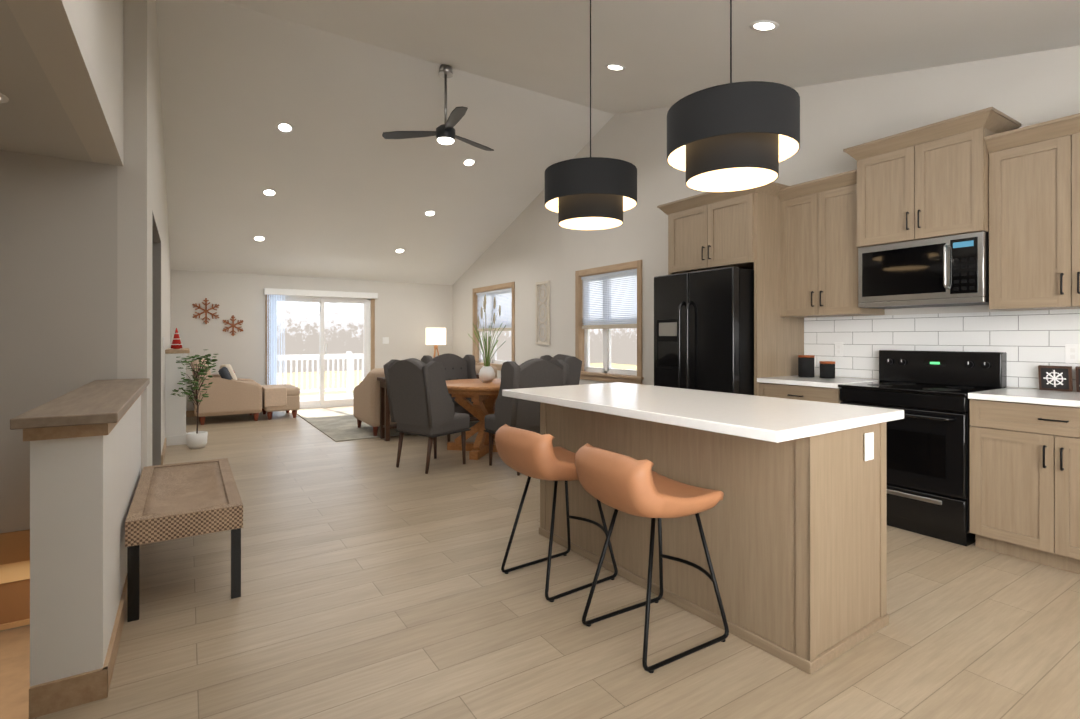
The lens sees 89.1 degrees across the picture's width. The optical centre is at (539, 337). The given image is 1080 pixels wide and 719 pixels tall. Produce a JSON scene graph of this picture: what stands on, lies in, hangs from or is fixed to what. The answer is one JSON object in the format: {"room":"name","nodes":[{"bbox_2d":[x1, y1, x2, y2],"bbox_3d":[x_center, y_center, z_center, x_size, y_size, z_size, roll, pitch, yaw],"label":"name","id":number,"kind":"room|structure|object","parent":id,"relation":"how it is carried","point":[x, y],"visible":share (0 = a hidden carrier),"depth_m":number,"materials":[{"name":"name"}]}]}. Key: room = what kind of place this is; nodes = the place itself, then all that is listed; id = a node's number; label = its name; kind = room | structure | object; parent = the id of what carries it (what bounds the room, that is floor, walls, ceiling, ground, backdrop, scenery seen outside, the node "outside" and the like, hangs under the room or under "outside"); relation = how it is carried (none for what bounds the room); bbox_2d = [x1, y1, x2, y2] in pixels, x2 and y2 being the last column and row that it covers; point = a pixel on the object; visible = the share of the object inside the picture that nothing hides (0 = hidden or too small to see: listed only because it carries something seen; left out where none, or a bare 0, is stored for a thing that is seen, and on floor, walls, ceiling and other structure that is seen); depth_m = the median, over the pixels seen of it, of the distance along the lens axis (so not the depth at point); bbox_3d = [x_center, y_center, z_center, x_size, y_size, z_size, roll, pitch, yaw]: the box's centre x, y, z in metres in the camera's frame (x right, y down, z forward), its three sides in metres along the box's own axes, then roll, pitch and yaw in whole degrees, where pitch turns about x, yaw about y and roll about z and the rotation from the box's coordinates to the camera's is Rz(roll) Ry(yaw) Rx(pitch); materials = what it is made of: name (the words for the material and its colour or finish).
{"room":"dining room and kitchen","nodes":[
{"label":"dining room and kitchen","id":0,"kind":"room"},
{"bbox_2d":[0,626,29,718],"bbox_3d":[-2.402,1.527,2.389,0.780,0.420,2.000,0,0,-33],"label":"floor","id":1,"kind":"structure","parent":0,"point":[14,670],"depth_m":2.73,"materials":[{"name":"brown wood"}]},
{"bbox_2d":[0,0,91,161],"bbox_3d":[-2.108,-1.135,0.084,2.480,0.120,6.200,0,0,-33],"label":"ceiling","id":2,"kind":"structure","parent":0,"point":[34,119],"depth_m":2.57,"materials":[{"name":"paint"}]},
{"bbox_2d":[0,93,8,102],"bbox_3d":[-2.463,-1.070,2.412,0.184,0.006,0.184,0,0,-33],"label":"recessed light","id":3,"kind":"object","parent":2,"relation":"in","point":[4,99],"visible":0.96,"depth_m":2.46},
{"bbox_2d":[0,150,116,630],"bbox_3d":[-3.769,-0.470,2.779,2.600,4.295,0.170,0,0,-33],"label":"wall","id":4,"kind":"structure","parent":0,"point":[58,277],"depth_m":3.24,"materials":[{"name":"paint"}]},
{"bbox_2d":[6,0,123,165],"bbox_3d":[-1.002,-1.847,0.796,0.150,1.545,6.200,0,0,-33],"label":"wall","id":5,"kind":"structure","parent":0,"point":[77,47],"depth_m":2.42,"materials":[{"name":"paint"}]},
{"bbox_2d":[10,0,170,718],"bbox_3d":[-3.767,-0.800,5.229,0.275,4.120,8.090,0,0,-33],"label":"wall","id":6,"kind":"structure","parent":0,"point":[85,457],"depth_m":2.05,"materials":[{"name":"beige paint"}]},
{"bbox_2d":[152,210,374,465],"bbox_3d":[-2.061,0.161,7.056,4.900,2.200,6.560,0,0,-33],"label":"door trim","id":7,"kind":"structure","parent":6,"relation":"attached to","point":[157,457],"depth_m":5.38,"materials":[{"name":"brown wood"}]},
{"bbox_2d":[171,270,452,410],"bbox_3d":[-3.813,0.033,9.919,5.050,2.460,0.150,0,0,-33],"label":"wall","id":8,"kind":"structure","parent":0,"point":[407,315],"depth_m":9.23,"materials":[{"name":"paint"}]},
{"bbox_2d":[192,298,219,323],"bbox_3d":[-5.368,-0.418,8.816,0.376,0.420,0.020,0,0,-33],"label":"art","id":9,"kind":"object","parent":8,"relation":"attached to","point":[205,310],"visible":0.98,"depth_m":8.80,"materials":[{"name":"brown wood"}]},
{"bbox_2d":[222,315,243,335],"bbox_3d":[-5.048,-0.187,9.021,0.306,0.340,0.020,0,0,-33],"label":"art","id":10,"kind":"object","parent":8,"relation":"attached to","point":[232,324],"visible":1,"depth_m":9.01,"materials":[{"name":"brown wood"}]},
{"bbox_2d":[264,288,377,408],"bbox_3d":[-3.880,0.221,9.792,1.900,2.085,0.230,0,0,-33],"label":"door","id":11,"kind":"structure","parent":8,"relation":"in","point":[321,298],"depth_m":9.79,"materials":[{"name":"white plastic"}]},
{"bbox_2d":[383,337,388,343],"bbox_3d":[-2.925,0.064,10.395,0.120,0.120,0.007,0,0,-33],"label":"switch plate","id":12,"kind":"object","parent":8,"relation":"attached to","point":[385,340],"depth_m":10.39,"materials":[{"name":"white plastic"}]},
{"bbox_2d":[32,406,1079,718],"bbox_3d":[-1.548,1.288,3.991,7.650,0.060,12.570,0,0,-33],"label":"floor","id":13,"kind":"structure","parent":0,"point":[376,584],"depth_m":2.40,"materials":[{"name":"brown wood"}]},
{"bbox_2d":[165,348,189,445],"bbox_3d":[-4.535,0.703,6.874,0.237,1.115,1.150,0,0,-33],"label":"pilaster","id":14,"kind":"object","parent":13,"relation":"on","point":[175,419],"visible":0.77,"depth_m":6.40,"materials":[{"name":"white paint"}]},
{"bbox_2d":[171,328,181,348],"bbox_3d":[-4.314,0.018,6.511,0.120,0.252,0.120,0,0,-33],"label":"decor","id":15,"kind":"object","parent":14,"relation":"on","point":[176,343],"visible":1,"depth_m":6.48,"materials":[{"name":"red wood"}]},
{"bbox_2d":[125,458,242,621],"bbox_3d":[-1.962,1.035,3.048,0.457,0.445,1.230,0,0,-33],"label":"bench","id":16,"kind":"object","parent":13,"relation":"on","point":[179,500],"visible":1,"depth_m":2.65,"materials":[{"name":"brown wood"}]},
{"bbox_2d":[171,349,217,448],"bbox_3d":[-3.929,0.701,6.250,0.474,1.118,0.478,0,0,-33],"label":"potted plant","id":17,"kind":"object","parent":13,"relation":"on","point":[196,439],"visible":1,"depth_m":6.23,"materials":[{"name":"green plant"}]},
{"bbox_2d":[190,358,261,424],"bbox_3d":[-4.800,0.788,8.386,0.929,0.948,0.920,0,0,-33],"label":"lounge chair","id":18,"kind":"object","parent":13,"relation":"on","point":[229,392],"visible":0.9,"depth_m":8.02,"materials":[{"name":"beige fabric"}]},
{"bbox_2d":[261,384,299,419],"bbox_3d":[-4.179,1.019,8.780,0.507,0.487,0.859,0,0,-33],"label":"ottoman","id":19,"kind":"object","parent":13,"relation":"on","point":[282,397],"visible":0.9,"depth_m":8.44,"materials":[{"name":"beige fabric"}]},
{"bbox_2d":[297,410,478,441],"bbox_3d":[-2.167,1.256,8.440,2.480,0.012,2.775,0,0,-33],"label":"rug","id":20,"kind":"object","parent":13,"relation":"on","point":[336,426],"visible":0.33,"depth_m":7.67,"materials":[{"name":"fabric"}]},
{"bbox_2d":[353,365,496,435],"bbox_3d":[-1.598,0.825,7.722,1.800,0.846,0.920,0,0,-33],"label":"sofa","id":21,"kind":"object","parent":20,"relation":"on","point":[366,400],"visible":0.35,"depth_m":6.96,"materials":[{"name":"beige fabric"}]},
{"bbox_2d":[383,358,470,473],"bbox_3d":[-1.080,0.732,5.363,0.640,1.066,0.626,0,0,37],"label":"dining chair","id":22,"kind":"object","parent":13,"relation":"on","point":[420,402],"visible":0.98,"depth_m":5.13,"materials":[{"name":"grey fabric"}]},
{"bbox_2d":[377,373,478,440],"bbox_3d":[-1.332,0.881,7.132,1.490,0.760,0.300,0,0,-33],"label":"console table","id":23,"kind":"object","parent":13,"relation":"on","point":[386,426],"visible":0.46,"depth_m":6.81,"materials":[{"name":"brown wood"}]},
{"bbox_2d":[426,328,445,357],"bbox_3d":[-1.997,0.545,10.469,0.424,1.442,0.433,0,0,-33],"label":"floor lamp","id":24,"kind":"object","parent":13,"relation":"on","point":[435,337],"visible":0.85,"depth_m":10.29,"materials":[{"name":"white fabric"}]},
{"bbox_2d":[421,353,479,441],"bbox_3d":[-1.015,0.733,6.590,0.640,1.066,0.626,0,0,-35],"label":"dining chair","id":25,"kind":"object","parent":13,"relation":"on","point":[456,367],"visible":0.29,"depth_m":6.77,"materials":[{"name":"grey fabric"}]},
{"bbox_2d":[446,379,500,459],"bbox_3d":[-0.588,0.880,6.077,1.140,0.760,1.140,0,0,-33],"label":"dining table","id":26,"kind":"object","parent":13,"relation":"on","point":[483,396],"visible":0.54,"depth_m":5.92,"materials":[{"name":"brown wood"}]},
{"bbox_2d":[468,294,505,381],"bbox_3d":[-0.579,0.015,6.126,0.416,0.967,0.366,0,0,-33],"label":"vase","id":27,"kind":"object","parent":26,"relation":"on","point":[486,373],"visible":0.98,"depth_m":6.05,"materials":[{"name":"green plant"}]},
{"bbox_2d":[484,358,568,475],"bbox_3d":[-0.159,0.732,5.303,0.640,1.066,0.626,0,0,-37],"label":"dining chair","id":28,"kind":"object","parent":13,"relation":"on","point":[522,413],"visible":0.54,"depth_m":5.04,"materials":[{"name":"grey fabric"}]},
{"bbox_2d":[495,424,617,601],"bbox_3d":[0.079,0.859,2.872,0.552,0.797,0.460,0,0,-37],"label":"stool","id":29,"kind":"object","parent":13,"relation":"on","point":[530,454],"visible":0.88,"depth_m":2.70,"materials":[{"name":"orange leather"}]},
{"bbox_2d":[540,354,581,385],"bbox_3d":[0.058,0.733,6.371,0.626,1.066,0.640,0,0,-30],"label":"dining chair","id":30,"kind":"object","parent":13,"relation":"on","point":[575,366],"visible":0.04,"depth_m":6.21,"materials":[{"name":"grey fabric"}]},
{"bbox_2d":[575,443,728,672],"bbox_3d":[0.463,0.858,2.319,0.552,0.797,0.460,0,0,-32],"label":"stool","id":31,"kind":"object","parent":13,"relation":"on","point":[627,484],"visible":1,"depth_m":2.17,"materials":[{"name":"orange leather"}]},
{"bbox_2d":[654,267,753,394],"bbox_3d":[1.627,0.349,4.927,0.938,1.820,0.886,0,0,-33],"label":"fridge","id":32,"kind":"object","parent":13,"relation":"on","point":[704,330],"visible":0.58,"depth_m":4.56,"materials":[{"name":"black metal"}]},
{"bbox_2d":[539,402,888,674],"bbox_3d":[0.763,0.810,2.953,0.644,0.896,1.783,0,0,-35],"label":"kitchen island","id":33,"kind":"object","parent":13,"relation":"on","point":[794,523],"depth_m":2.30,"materials":[{"name":"brown wood"}]},
{"bbox_2d":[502,382,903,441],"bbox_3d":[0.690,0.342,2.904,0.980,0.040,1.836,0,0,-35],"label":"island countertop","id":34,"kind":"structure","parent":33,"relation":"on","point":[760,418],"depth_m":2.48,"materials":[{"name":"white stone"}]},
{"bbox_2d":[757,383,840,403],"bbox_3d":[2.216,0.811,4.339,0.638,0.895,0.657,0,0,-33],"label":"base cabinet","id":35,"kind":"object","parent":13,"relation":"on","point":[778,390],"depth_m":4.14,"materials":[{"name":"brown wood"}]},
{"bbox_2d":[757,375,878,386],"bbox_3d":[2.200,0.346,4.329,0.651,0.035,0.657,0,0,-33],"label":"countertop","id":36,"kind":"structure","parent":35,"relation":"on","point":[789,380],"depth_m":4.20,"materials":[{"name":"white stone"}]},
{"bbox_2d":[798,355,814,376],"bbox_3d":[2.190,0.238,4.511,0.124,0.178,0.124,0,0,-33],"label":"canister","id":37,"kind":"object","parent":36,"relation":"on","point":[805,365],"visible":0.96,"depth_m":4.46,"materials":[{"name":"black ceramic"}]},
{"bbox_2d":[819,361,834,377],"bbox_3d":[2.302,0.260,4.393,0.114,0.133,0.114,0,0,-33],"label":"copper canister","id":38,"kind":"object","parent":36,"relation":"on","point":[827,369],"visible":1,"depth_m":4.35,"materials":[{"name":"black metal"}]},
{"bbox_2d":[838,350,1006,546],"bbox_3d":[2.557,0.678,3.712,0.706,1.160,0.756,0,0,-33],"label":"range","id":39,"kind":"object","parent":13,"relation":"on","point":[928,459],"visible":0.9,"depth_m":3.49,"materials":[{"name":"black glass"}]},
{"bbox_2d":[970,399,1079,573],"bbox_3d":[3.029,0.810,3.074,0.638,0.895,0.817,0,0,-33],"label":"base cabinet","id":40,"kind":"object","parent":13,"relation":"on","point":[1025,457],"depth_m":3.03,"materials":[{"name":"brown wood"}]},
{"bbox_2d":[968,387,1079,406],"bbox_3d":[3.613,0.344,2.131,0.651,0.035,3.037,0,0,-33],"label":"countertop","id":41,"kind":"structure","parent":40,"relation":"on","point":[1003,395],"depth_m":3.09,"materials":[{"name":"white stone"}]},
{"bbox_2d":[1038,365,1072,391],"bbox_3d":[3.145,0.250,3.348,0.041,0.151,0.150,0,0,-33],"label":"sign","id":42,"kind":"object","parent":41,"relation":"on","point":[1057,378],"visible":1,"depth_m":3.34,"materials":[{"name":"brown wood"}]},
{"bbox_2d":[1075,366,1079,391],"bbox_3d":[3.237,0.250,3.205,0.041,0.151,0.150,0,0,-33],"label":"sign","id":43,"kind":"object","parent":41,"relation":"on","point":[1077,378],"visible":1,"depth_m":3.25,"materials":[{"name":"brown wood"}]},
{"bbox_2d":[156,0,1079,284],"bbox_3d":[-0.518,-1.979,4.686,5.170,1.944,12.520,0,0,-33],"label":"ceiling","id":44,"kind":"structure","parent":0,"point":[340,86],"depth_m":5.64,"materials":[{"name":"paint"}]},
{"bbox_2d":[253,235,265,241],"bbox_3d":[-4.184,-1.469,8.177,0.184,0.066,0.174,0,0,-33],"label":"recessed light","id":45,"kind":"object","parent":44,"relation":"in","point":[258,238],"visible":1,"depth_m":8.18,"materials":[{"name":"white plastic"}]},
{"bbox_2d":[262,189,276,196],"bbox_3d":[-3.535,-1.889,7.168,0.184,0.066,0.174,0,0,-33],"label":"recessed light","id":46,"kind":"object","parent":44,"relation":"in","point":[269,192],"visible":1,"depth_m":7.16,"materials":[{"name":"white plastic"}]},
{"bbox_2d":[276,122,293,132],"bbox_3d":[-2.840,-2.333,6.106,0.184,0.066,0.174,0,0,-33],"label":"recessed light","id":47,"kind":"object","parent":44,"relation":"in","point":[284,127],"visible":1,"depth_m":6.10,"materials":[{"name":"white plastic"}]},
{"bbox_2d":[395,248,404,252],"bbox_3d":[-2.384,-1.468,9.335,0.184,0.066,0.174,0,0,-33],"label":"recessed light","id":48,"kind":"object","parent":44,"relation":"in","point":[400,250],"visible":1,"depth_m":9.32,"materials":[{"name":"white plastic"}]},
{"bbox_2d":[424,210,435,216],"bbox_3d":[-1.676,-1.888,8.363,0.184,0.066,0.174,0,0,-33],"label":"recessed light","id":49,"kind":"object","parent":44,"relation":"in","point":[429,213],"visible":1,"depth_m":8.36,"materials":[{"name":"white plastic"}]},
{"bbox_2d":[382,64,493,150],"bbox_3d":[-0.874,-2.410,5.636,1.200,0.790,1.162,0,0,-33],"label":"ceiling fan","id":50,"kind":"object","parent":44,"relation":"hanging from","point":[444,133],"visible":1,"depth_m":5.67,"materials":[{"name":"black metal"}]},
{"bbox_2d":[462,158,475,166],"bbox_3d":[-0.947,-2.332,7.322,0.184,0.066,0.174,0,0,-33],"label":"recessed light","id":51,"kind":"object","parent":44,"relation":"in","point":[468,162],"visible":1,"depth_m":7.32,"materials":[{"name":"white plastic"}]},
{"bbox_2d":[545,0,636,229],"bbox_3d":[0.313,-1.434,3.401,0.570,1.463,0.570,0,0,-33],"label":"pendant light","id":52,"kind":"object","parent":44,"relation":"hanging from","point":[593,193],"visible":1,"depth_m":3.21,"materials":[{"name":"black fabric"}]},
{"bbox_2d":[605,64,624,70],"bbox_3d":[0.680,-2.438,4.957,0.184,0.049,0.179,0,0,-33],"label":"recessed light","id":53,"kind":"object","parent":44,"relation":"in","point":[615,67],"visible":1,"depth_m":4.95,"materials":[{"name":"white plastic"}]},
{"bbox_2d":[667,0,799,191],"bbox_3d":[0.870,-1.309,2.498,0.570,1.193,0.570,0,0,-33],"label":"pendant light","id":54,"kind":"object","parent":44,"relation":"hanging from","point":[735,136],"visible":1,"depth_m":2.31,"materials":[{"name":"black fabric"}]},
{"bbox_2d":[750,20,778,31],"bbox_3d":[1.485,-2.059,3.631,0.184,0.049,0.179,0,0,-33],"label":"recessed light","id":55,"kind":"object","parent":44,"relation":"in","point":[764,25],"visible":1,"depth_m":3.62,"materials":[{"name":"white plastic"}]},
{"bbox_2d":[453,45,1079,390],"bbox_3d":[1.593,-0.800,6.042,0.150,4.120,12.520,0,0,-33],"label":"wall","id":56,"kind":"structure","parent":0,"point":[532,244],"depth_m":6.22,"materials":[{"name":"paint"}]},
{"bbox_2d":[473,282,514,370],"bbox_3d":[-0.800,-0.169,9.698,0.180,1.485,1.590,0,0,-33],"label":"window","id":57,"kind":"structure","parent":56,"relation":"in","point":[493,291],"depth_m":9.77,"materials":[{"name":"brown wood"}]},
{"bbox_2d":[536,281,549,344],"bbox_3d":[0.040,-0.363,8.288,0.027,0.950,0.360,0,0,-33],"label":"art panel","id":58,"kind":"object","parent":56,"relation":"attached to","point":[547,326],"visible":0.98,"depth_m":8.24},
{"bbox_2d":[575,260,643,383],"bbox_3d":[0.893,-0.172,7.066,0.180,1.485,1.350,0,0,-33],"label":"window","id":59,"kind":"structure","parent":56,"relation":"in","point":[585,323],"depth_m":7.12,"materials":[{"name":"brown wood"}]},
{"bbox_2d":[665,184,784,274],"bbox_3d":[1.759,-0.926,5.013,0.678,0.630,0.916,0,0,-33],"label":"upper cabinet","id":60,"kind":"object","parent":56,"relation":"attached to","point":[715,230],"depth_m":4.68,"materials":[{"name":"brown wood"}]},
{"bbox_2d":[777,171,884,318],"bbox_3d":[2.338,-0.691,4.418,0.348,1.040,0.657,0,0,-33],"label":"upper cabinet","id":61,"kind":"object","parent":56,"relation":"attached to","point":[817,262],"depth_m":4.33,"materials":[{"name":"brown wood"}]},
{"bbox_2d":[853,111,1012,250],"bbox_3d":[2.693,-1.009,3.801,0.418,0.705,0.760,0,0,-33],"label":"upper cabinet","id":62,"kind":"object","parent":56,"relation":"attached to","point":[933,182],"depth_m":3.63,"materials":[{"name":"brown wood"}]},
{"bbox_2d":[858,231,988,308],"bbox_3d":[2.678,-0.435,3.791,0.450,0.437,0.752,0,0,-33],"label":"microwave","id":63,"kind":"object","parent":62,"relation":"attached to","point":[948,271],"visible":1,"depth_m":3.64,"materials":[{"name":"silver metal"}]},
{"bbox_2d":[804,309,1079,390],"bbox_3d":[3.507,0.077,2.907,0.020,0.492,4.456,0,0,-33],"label":"tile backsplash","id":64,"kind":"structure","parent":56,"relation":"attached to","point":[1028,342],"depth_m":3.84,"materials":[{"name":"tile"}]},
{"bbox_2d":[989,115,1079,310],"bbox_3d":[3.151,-0.692,3.154,0.348,1.040,0.817,0,0,-33],"label":"upper cabinet","id":65,"kind":"object","parent":56,"relation":"attached to","point":[1008,184],"depth_m":3.22,"materials":[{"name":"brown wood"}]},
{"label":"outside","id":66,"kind":"structure","parent":0,"visible":0},
{"bbox_2d":[0,363,636,631],"bbox_3d":[-0.772,2.509,28.996,150.000,0.060,130.000,0,0,-33],"label":"ground","id":67,"kind":"structure","parent":66,"point":[622,366],"depth_m":32.13,"materials":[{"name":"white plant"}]},
{"bbox_2d":[277,351,363,400],"bbox_3d":[-4.541,0.885,11.471,5.703,1.080,3.250,0,0,-33],"label":"railing","id":68,"kind":"object","parent":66,"point":[349,356],"visible":0.21,"depth_m":12.90,"materials":[{"name":"white wood"}]},
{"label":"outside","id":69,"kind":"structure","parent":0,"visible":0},
{"bbox_2d":[277,281,601,372],"bbox_3d":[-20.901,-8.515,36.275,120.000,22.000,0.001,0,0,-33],"label":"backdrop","id":70,"kind":"structure","parent":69,"point":[343,328],"depth_m":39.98,"materials":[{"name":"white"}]},
{"bbox_2d":[602,276,636,364],"bbox_3d":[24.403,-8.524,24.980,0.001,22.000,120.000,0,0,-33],"label":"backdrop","id":71,"kind":"structure","parent":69,"point":[623,345],"depth_m":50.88,"materials":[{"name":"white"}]}
]}

